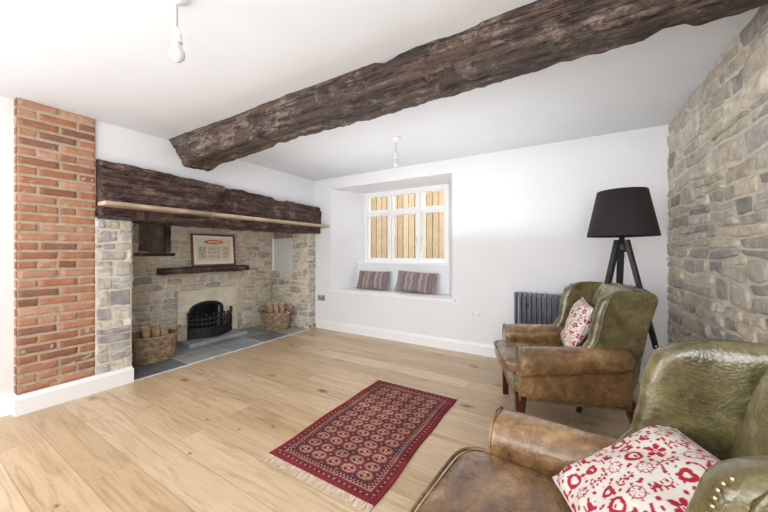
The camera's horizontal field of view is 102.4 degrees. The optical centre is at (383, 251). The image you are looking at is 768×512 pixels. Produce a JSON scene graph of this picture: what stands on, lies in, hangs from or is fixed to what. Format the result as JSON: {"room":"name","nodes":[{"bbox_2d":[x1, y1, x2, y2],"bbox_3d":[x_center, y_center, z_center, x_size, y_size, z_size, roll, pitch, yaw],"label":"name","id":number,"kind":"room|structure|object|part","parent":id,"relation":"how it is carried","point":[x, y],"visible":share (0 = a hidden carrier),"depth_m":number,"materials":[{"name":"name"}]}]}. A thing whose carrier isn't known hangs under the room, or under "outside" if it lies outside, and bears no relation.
{"room":"traditional dwelling","nodes":[
{"label":"traditional dwelling","id":0,"kind":"room"},
{"bbox_2d":[0,96,14,395],"bbox_3d":[-3.545,0.030,0.993,0.100,2.300,3.050,0,0,31],"label":"wall","id":1,"kind":"structure","parent":0,"point":[7,193],"depth_m":2.24,"materials":[{"name":"white paint"}]},
{"bbox_2d":[0,366,133,416],"bbox_3d":[-3.281,1.107,1.235,0.103,0.145,3.738,0,0,31],"label":"baseboard","id":2,"kind":"structure","parent":1,"relation":"attached to","point":[14,404],"depth_m":2.42,"materials":[{"name":"white wood"}]},
{"bbox_2d":[14,97,94,394],"bbox_3d":[-2.616,0.030,2.462,0.179,2.300,0.434,0,0,31],"label":"brick pier","id":3,"kind":"object","parent":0,"point":[54,149],"visible":0.98,"depth_m":2.39,"materials":[{"name":"brick"}]},
{"bbox_2d":[95,120,313,205],"bbox_3d":[-1.818,-0.775,3.770,0.100,0.690,2.630,0,0,31],"label":"wall","id":4,"kind":"structure","parent":0,"point":[116,144],"depth_m":3.22,"materials":[{"name":"white paint"}]},
{"bbox_2d":[0,327,639,511],"bbox_3d":[-0.879,1.205,1.187,4.330,0.050,6.130,0,0,31],"label":"floor","id":5,"kind":"structure","parent":0,"point":[195,437],"depth_m":2.08,"materials":[{"name":"brown wood"}]},
{"bbox_2d":[95,218,315,380],"bbox_3d":[-2.244,0.390,4.024,1.189,1.620,2.628,0,0,31],"label":"fireplace","id":6,"kind":"object","parent":5,"relation":"on","point":[217,313],"visible":0.88,"depth_m":3.92,"materials":[{"name":"stone"}]},
{"bbox_3d":[-2.808,0.031,3.734,0.240,0.038,0.410,0,0,31],"label":"alcove sill","id":7,"kind":"part","parent":6,"relation":"part of","materials":[{"name":"brown wood"}]},
{"bbox_2d":[132,324,180,365],"bbox_3d":[-2.522,0.991,3.336,0.562,0.342,0.390,0,0,-39],"label":"basket","id":8,"kind":"object","parent":6,"relation":"on","point":[141,347],"visible":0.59,"depth_m":3.23,"materials":[{"name":"wicker"}]},
{"bbox_2d":[132,329,139,358],"bbox_3d":[-2.611,0.977,3.266,0.075,0.320,0.135,0,0,-10],"label":"log","id":9,"kind":"object","parent":8,"relation":"in","point":[135,333],"visible":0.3,"depth_m":3.22,"materials":[{"name":"brown wood"}]},
{"bbox_2d":[140,322,150,338],"bbox_3d":[-2.576,0.944,3.359,0.079,0.370,0.154,0,0,-10],"label":"log","id":10,"kind":"object","parent":8,"relation":"in","point":[143,323],"visible":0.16,"depth_m":3.32,"materials":[{"name":"brown wood"}]},
{"bbox_2d":[141,325,150,357],"bbox_3d":[-2.511,0.956,3.271,0.076,0.360,0.144,0,0,-10],"label":"log","id":11,"kind":"object","parent":8,"relation":"in","point":[145,329],"visible":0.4,"depth_m":3.23,"materials":[{"name":"beige wood"}]},
{"bbox_2d":[151,322,160,355],"bbox_3d":[-2.445,0.947,3.338,0.076,0.375,0.148,0,0,-10],"label":"log","id":12,"kind":"object","parent":8,"relation":"in","point":[155,327],"visible":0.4,"depth_m":3.29,"materials":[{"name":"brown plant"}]},
{"bbox_2d":[160,325,167,339],"bbox_3d":[-2.419,0.970,3.418,0.072,0.335,0.138,0,0,-10],"label":"log","id":13,"kind":"object","parent":8,"relation":"in","point":[163,328],"visible":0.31,"depth_m":3.37,"materials":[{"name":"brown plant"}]},
{"bbox_2d":[156,265,248,274],"bbox_3d":[-2.359,0.234,4.153,0.126,0.084,1.170,0,0,31],"label":"mantel shelf","id":14,"kind":"object","parent":6,"relation":"attached to","point":[181,270],"visible":1,"depth_m":4.00,"materials":[{"name":"brown wood"}]},
{"bbox_2d":[190,233,235,266],"bbox_3d":[-2.328,-0.027,4.239,0.057,0.430,0.600,0,0,31],"label":"framed picture","id":15,"kind":"object","parent":14,"relation":"on","point":[206,249],"visible":1,"depth_m":4.21,"materials":[{"name":"white paper"}]},
{"bbox_3d":[-2.413,0.891,4.197,0.044,0.467,0.474,0,0,31],"label":"arch frame","id":16,"kind":"part","parent":6,"relation":"part of","materials":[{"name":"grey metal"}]},
{"bbox_2d":[192,303,220,310],"bbox_3d":[-2.400,0.725,4.189,0.050,0.090,0.430,0,0,31],"label":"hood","id":17,"kind":"object","parent":6,"relation":"attached to","point":[194,305],"depth_m":4.11,"materials":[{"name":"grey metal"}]},
{"bbox_2d":[95,159,321,233],"bbox_3d":[-1.825,-0.532,3.778,0.449,0.513,2.620,0,0,31],"label":"mantel beam","id":18,"kind":"structure","parent":6,"relation":"on","point":[118,182],"depth_m":3.14,"materials":[{"name":"brown wood"}]},
{"bbox_2d":[98,200,329,227],"bbox_3d":[-1.569,-0.390,3.597,0.155,0.030,2.650,0,0,31],"label":"mantel shelf","id":19,"kind":"object","parent":18,"relation":"attached to","point":[106,203],"visible":1,"depth_m":3.03,"materials":[{"name":"brown wood"}]},
{"bbox_2d":[258,306,292,330],"bbox_3d":[-1.661,1.001,4.731,0.562,0.322,0.390,0,0,21],"label":"basket","id":20,"kind":"object","parent":6,"relation":"on","point":[284,318],"visible":0.97,"depth_m":4.58,"materials":[{"name":"wicker"}]},
{"bbox_2d":[268,303,272,319],"bbox_3d":[-1.710,0.954,4.692,0.072,0.351,0.140,0,0,-10],"label":"log","id":21,"kind":"object","parent":20,"relation":"in","point":[270,306],"visible":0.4,"depth_m":4.64,"materials":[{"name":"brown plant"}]},
{"bbox_2d":[273,302,278,319],"bbox_3d":[-1.622,0.939,4.665,0.078,0.362,0.147,0,0,-10],"label":"log","id":22,"kind":"object","parent":20,"relation":"in","point":[276,304],"visible":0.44,"depth_m":4.62,"materials":[{"name":"brown wood"}]},
{"bbox_2d":[279,303,284,323],"bbox_3d":[-1.542,0.950,4.684,0.071,0.354,0.140,0,0,-10],"label":"log","id":23,"kind":"object","parent":20,"relation":"in","point":[281,305],"visible":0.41,"depth_m":4.64,"materials":[{"name":"brown wood"}]},
{"bbox_2d":[260,379,457,511],"bbox_3d":[-0.050,1.175,2.130,0.748,0.008,1.323,0,0,31],"label":"rug","id":24,"kind":"object","parent":5,"relation":"on","point":[360,447],"visible":1,"depth_m":1.91,"materials":[{"name":"red fabric"}]},
{"bbox_2d":[493,281,657,424],"bbox_3d":[1.266,0.702,2.203,0.907,0.956,0.868,0,0,13],"label":"armchair","id":25,"kind":"object","parent":5,"relation":"on","point":[603,372],"visible":0.95,"depth_m":1.86,"materials":[{"name":"brown leather"}]},
{"bbox_3d":[1.018,1.045,2.576,0.064,0.270,0.064,0,0,13],"label":"leg","id":26,"kind":"part","parent":25,"relation":"part of","materials":[{"name":"brown wood"}]},
{"bbox_3d":[0.878,1.045,1.992,0.064,0.270,0.064,0,0,13],"label":"leg","id":27,"kind":"part","parent":25,"relation":"part of","materials":[{"name":"brown wood"}]},
{"bbox_2d":[495,341,563,372],"bbox_3d":[1.158,0.759,2.233,0.655,0.121,0.508,0,0,13],"label":"seat cushion","id":28,"kind":"object","parent":25,"relation":"on","point":[505,351],"depth_m":2.28,"materials":[{"name":"brown leather"}]},
{"bbox_3d":[1.319,0.754,2.525,0.645,0.398,0.207,0,0,13],"label":"arm","id":29,"kind":"part","parent":25,"relation":"part of","materials":[{"name":"brown leather"}]},
{"bbox_3d":[1.247,0.880,2.212,0.695,0.152,0.653,0,0,13],"label":"seat frame","id":30,"kind":"part","parent":25,"relation":"part of","materials":[{"name":"brown leather"}]},
{"bbox_3d":[1.171,0.753,1.898,0.643,0.391,0.206,0,0,13],"label":"arm","id":31,"kind":"part","parent":25,"relation":"part of","materials":[{"name":"brown leather"}]},
{"bbox_2d":[560,297,593,346],"bbox_3d":[1.345,0.515,2.158,0.177,0.365,0.388,0,0,22],"label":"throw cushion","id":32,"kind":"object","parent":25,"relation":"on","point":[578,322],"visible":0.89,"depth_m":2.04,"materials":[{"name":"fabric"}]},
{"bbox_3d":[1.567,0.549,2.136,0.287,0.669,0.592,0,0,13],"label":"backrest","id":33,"kind":"part","parent":25,"relation":"part of","materials":[{"name":"green leather"}]},
{"bbox_3d":[1.534,1.045,1.876,0.116,0.270,0.056,0,0,13],"label":"leg","id":34,"kind":"part","parent":25,"relation":"part of","materials":[{"name":"brown wood"}]},
{"bbox_2d":[409,338,767,511],"bbox_3d":[0.513,0.702,0.721,0.907,0.956,0.868,0,0,36],"label":"armchair","id":35,"kind":"object","parent":5,"relation":"on","point":[714,392],"visible":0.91,"depth_m":0.85,"materials":[{"name":"brown leather"}]},
{"bbox_2d":[416,451,571,511],"bbox_3d":[0.425,0.759,0.790,0.655,0.121,0.508,0,0,36],"label":"seat cushion","id":36,"kind":"object","parent":35,"relation":"on","point":[475,481],"depth_m":0.93,"materials":[{"name":"brown leather"}]},
{"bbox_3d":[0.686,0.754,0.997,0.645,0.398,0.207,0,0,36],"label":"arm","id":37,"kind":"part","parent":35,"relation":"part of","materials":[{"name":"brown leather"}]},
{"bbox_2d":[552,425,720,511],"bbox_3d":[0.623,0.571,0.733,0.309,0.243,0.380,0,0,12],"label":"throw cushion","id":38,"kind":"object","parent":35,"relation":"on","point":[657,468],"visible":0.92,"depth_m":0.73,"materials":[{"name":"fabric"}]},
{"bbox_3d":[0.479,0.605,0.751,0.659,0.667,0.821,0,0,36],"label":"nailhead trim","id":39,"kind":"part","parent":35,"relation":"part of","materials":[{"name":"gold metal"}]},
{"bbox_3d":[0.765,0.549,0.543,0.287,0.669,0.592,0,0,36],"label":"backrest","id":40,"kind":"part","parent":35,"relation":"part of","materials":[{"name":"green leather"}]},
{"bbox_2d":[576,187,660,412],"bbox_3d":[1.873,0.365,2.471,0.589,1.630,0.882,0,0,31],"label":"floor lamp","id":41,"kind":"object","parent":5,"relation":"on","point":[620,213],"visible":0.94,"depth_m":2.17,"materials":[{"name":"black fabric"}]},
{"bbox_3d":[1.581,0.545,2.281,0.314,1.270,0.044,0,0,0],"label":"leg","id":42,"kind":"part","parent":41,"relation":"part of","materials":[{"name":"black wood"}]},
{"bbox_3d":[1.845,0.545,2.432,0.044,1.270,0.315,0,0,31],"label":"leg","id":43,"kind":"part","parent":41,"relation":"part of","materials":[{"name":"black wood"}]},
{"bbox_3d":[1.756,-0.282,2.281,0.436,0.335,0.436,0,0,31],"label":"lamp shade","id":44,"kind":"part","parent":41,"relation":"part of","materials":[{"name":"black fabric"}]},
{"bbox_3d":[2.042,0.591,2.545,0.312,1.163,0.649,0,0,20],"label":"power cord","id":45,"kind":"part","parent":41,"relation":"part of","materials":[{"name":"plastic"}]},
{"bbox_3d":[1.843,0.545,2.130,0.044,1.270,0.314,0,0,-30],"label":"leg","id":46,"kind":"part","parent":41,"relation":"part of","materials":[{"name":"black wood"}]},
{"bbox_2d":[0,0,759,180],"bbox_3d":[-1.084,-1.170,1.643,5.250,0.100,6.900,0,0,31],"label":"ceiling","id":47,"kind":"structure","parent":0,"point":[106,61],"depth_m":1.91,"materials":[{"name":"paint"}]},
{"bbox_2d":[168,0,189,62],"bbox_3d":[-0.902,-0.975,1.347,0.094,0.291,0.094,0,0,31],"label":"pendant light","id":48,"kind":"object","parent":47,"relation":"hanging from","point":[176,52],"visible":1,"depth_m":1.34,"materials":[{"name":"white plastic"}]},
{"bbox_3d":[-0.902,-0.875,1.347,0.062,0.091,0.062,0,0,31],"label":"bulb","id":49,"kind":"part","parent":48,"relation":"part of","materials":[{"name":"white glass"}]},
{"bbox_3d":[-0.902,-1.028,1.347,0.006,0.125,0.006,0,0,9],"label":"cord","id":50,"kind":"part","parent":48,"relation":"part of","materials":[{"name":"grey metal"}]},
{"bbox_2d":[391,136,400,166],"bbox_3d":[0.118,-0.975,3.032,0.094,0.291,0.094,0,0,31],"label":"pendant light","id":51,"kind":"object","parent":47,"relation":"hanging from","point":[394,138],"visible":1,"depth_m":3.01,"materials":[{"name":"white plastic"}]},
{"bbox_3d":[0.118,-0.875,3.032,0.062,0.091,0.062,0,0,31],"label":"bulb","id":52,"kind":"part","parent":51,"relation":"part of","materials":[{"name":"white glass"}]},
{"bbox_2d":[169,0,767,171],"bbox_3d":[-0.281,-0.987,2.104,4.190,0.350,0.278,0,0,31],"label":"ceiling beam","id":53,"kind":"structure","parent":47,"relation":"attached to","point":[538,35],"depth_m":1.62,"materials":[{"name":"brown wood"}]},
{"bbox_2d":[314,124,668,367],"bbox_3d":[0.841,0.030,4.050,4.430,2.300,0.590,0,0,31],"label":"wall","id":54,"kind":"structure","parent":0,"point":[519,218],"depth_m":3.42,"materials":[{"name":"white paint"}]},
{"bbox_2d":[318,295,324,300],"bbox_3d":[-0.973,0.710,4.788,0.146,0.086,0.014,0,0,31],"label":"wall socket","id":55,"kind":"object","parent":54,"relation":"attached to","point":[320,297],"visible":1,"depth_m":4.78,"materials":[{"name":"grey metal"}]},
{"bbox_2d":[328,287,454,301],"bbox_3d":[0.112,0.583,4.380,1.960,0.030,0.475,0,0,31],"label":"window sill","id":56,"kind":"structure","parent":54,"relation":"attached to","point":[388,293],"depth_m":4.23,"materials":[{"name":"white paint"}]},
{"bbox_2d":[356,270,389,289],"bbox_3d":[-0.172,0.425,4.685,0.558,0.271,0.190,0,0,31],"label":"cushion","id":57,"kind":"object","parent":56,"relation":"on","point":[378,280],"visible":1,"depth_m":4.62,"materials":[{"name":"fabric"}]},
{"bbox_2d":[395,270,437,294],"bbox_3d":[0.442,0.420,4.308,0.614,0.304,0.184,0,0,31],"label":"cushion","id":58,"kind":"object","parent":56,"relation":"on","point":[418,282],"visible":1,"depth_m":4.24,"materials":[{"name":"fabric"}]},
{"bbox_2d":[357,262,448,264],"bbox_3d":[0.267,0.172,4.645,1.540,0.016,0.162,0,0,31],"label":"trim","id":59,"kind":"structure","parent":54,"relation":"attached to","point":[357,262],"depth_m":4.52,"materials":[{"name":"white wood"}]},
{"bbox_2d":[364,184,448,263],"bbox_3d":[0.308,-0.396,4.717,1.430,1.119,0.076,0,0,31],"label":"window","id":60,"kind":"structure","parent":54,"relation":"in","point":[410,225],"depth_m":4.68,"materials":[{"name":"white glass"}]},
{"bbox_3d":[-0.087,-0.776,4.959,0.370,0.233,0.004,0,0,31],"label":"glass","id":61,"kind":"part","parent":60,"relation":"part of","materials":[{"name":"white"}]},
{"bbox_3d":[-0.087,-0.239,4.959,0.370,0.682,0.004,0,0,31],"label":"glass","id":62,"kind":"part","parent":60,"relation":"part of","materials":[{"name":"white"}]},
{"bbox_3d":[0.317,-0.776,4.716,0.397,0.233,0.004,0,0,31],"label":"glass","id":63,"kind":"part","parent":60,"relation":"part of","materials":[{"name":"white"}]},
{"bbox_3d":[0.317,-0.239,4.716,0.397,0.682,0.004,0,0,31],"label":"glass","id":64,"kind":"part","parent":60,"relation":"part of","materials":[{"name":"white"}]},
{"bbox_3d":[0.715,-0.776,4.478,0.355,0.233,0.004,0,0,31],"label":"glass","id":65,"kind":"part","parent":60,"relation":"part of","materials":[{"name":"white"}]},
{"bbox_3d":[0.715,-0.239,4.478,0.355,0.682,0.004,0,0,31],"label":"glass","id":66,"kind":"part","parent":60,"relation":"part of","materials":[{"name":"white"}]},
{"bbox_2d":[469,311,481,319],"bbox_3d":[1.058,0.730,3.567,0.146,0.086,0.014,0,0,31],"label":"wall socket","id":67,"kind":"object","parent":54,"relation":"attached to","point":[472,314],"visible":1,"depth_m":3.56,"materials":[{"name":"white plastic"}]},
{"bbox_2d":[316,319,644,381],"bbox_3d":[0.719,1.115,3.769,4.150,0.130,0.018,0,0,31],"label":"baseboard","id":68,"kind":"structure","parent":54,"relation":"attached to","point":[424,340],"depth_m":3.96,"materials":[{"name":"white wood"}]},
{"bbox_2d":[514,291,561,323],"bbox_3d":[1.718,0.799,3.092,0.856,0.762,0.146,0,0,31],"label":"radiator","id":69,"kind":"object","parent":54,"relation":"attached to","point":[526,305],"visible":0.31,"depth_m":3.15,"materials":[{"name":"grey metal"}]},
{"bbox_2d":[667,4,767,343],"bbox_3d":[1.199,0.030,0.569,0.042,2.300,5.010,0,0,31],"label":"wall","id":70,"kind":"structure","parent":0,"point":[717,247],"depth_m":1.73,"materials":[{"name":"stone"}]}
]}

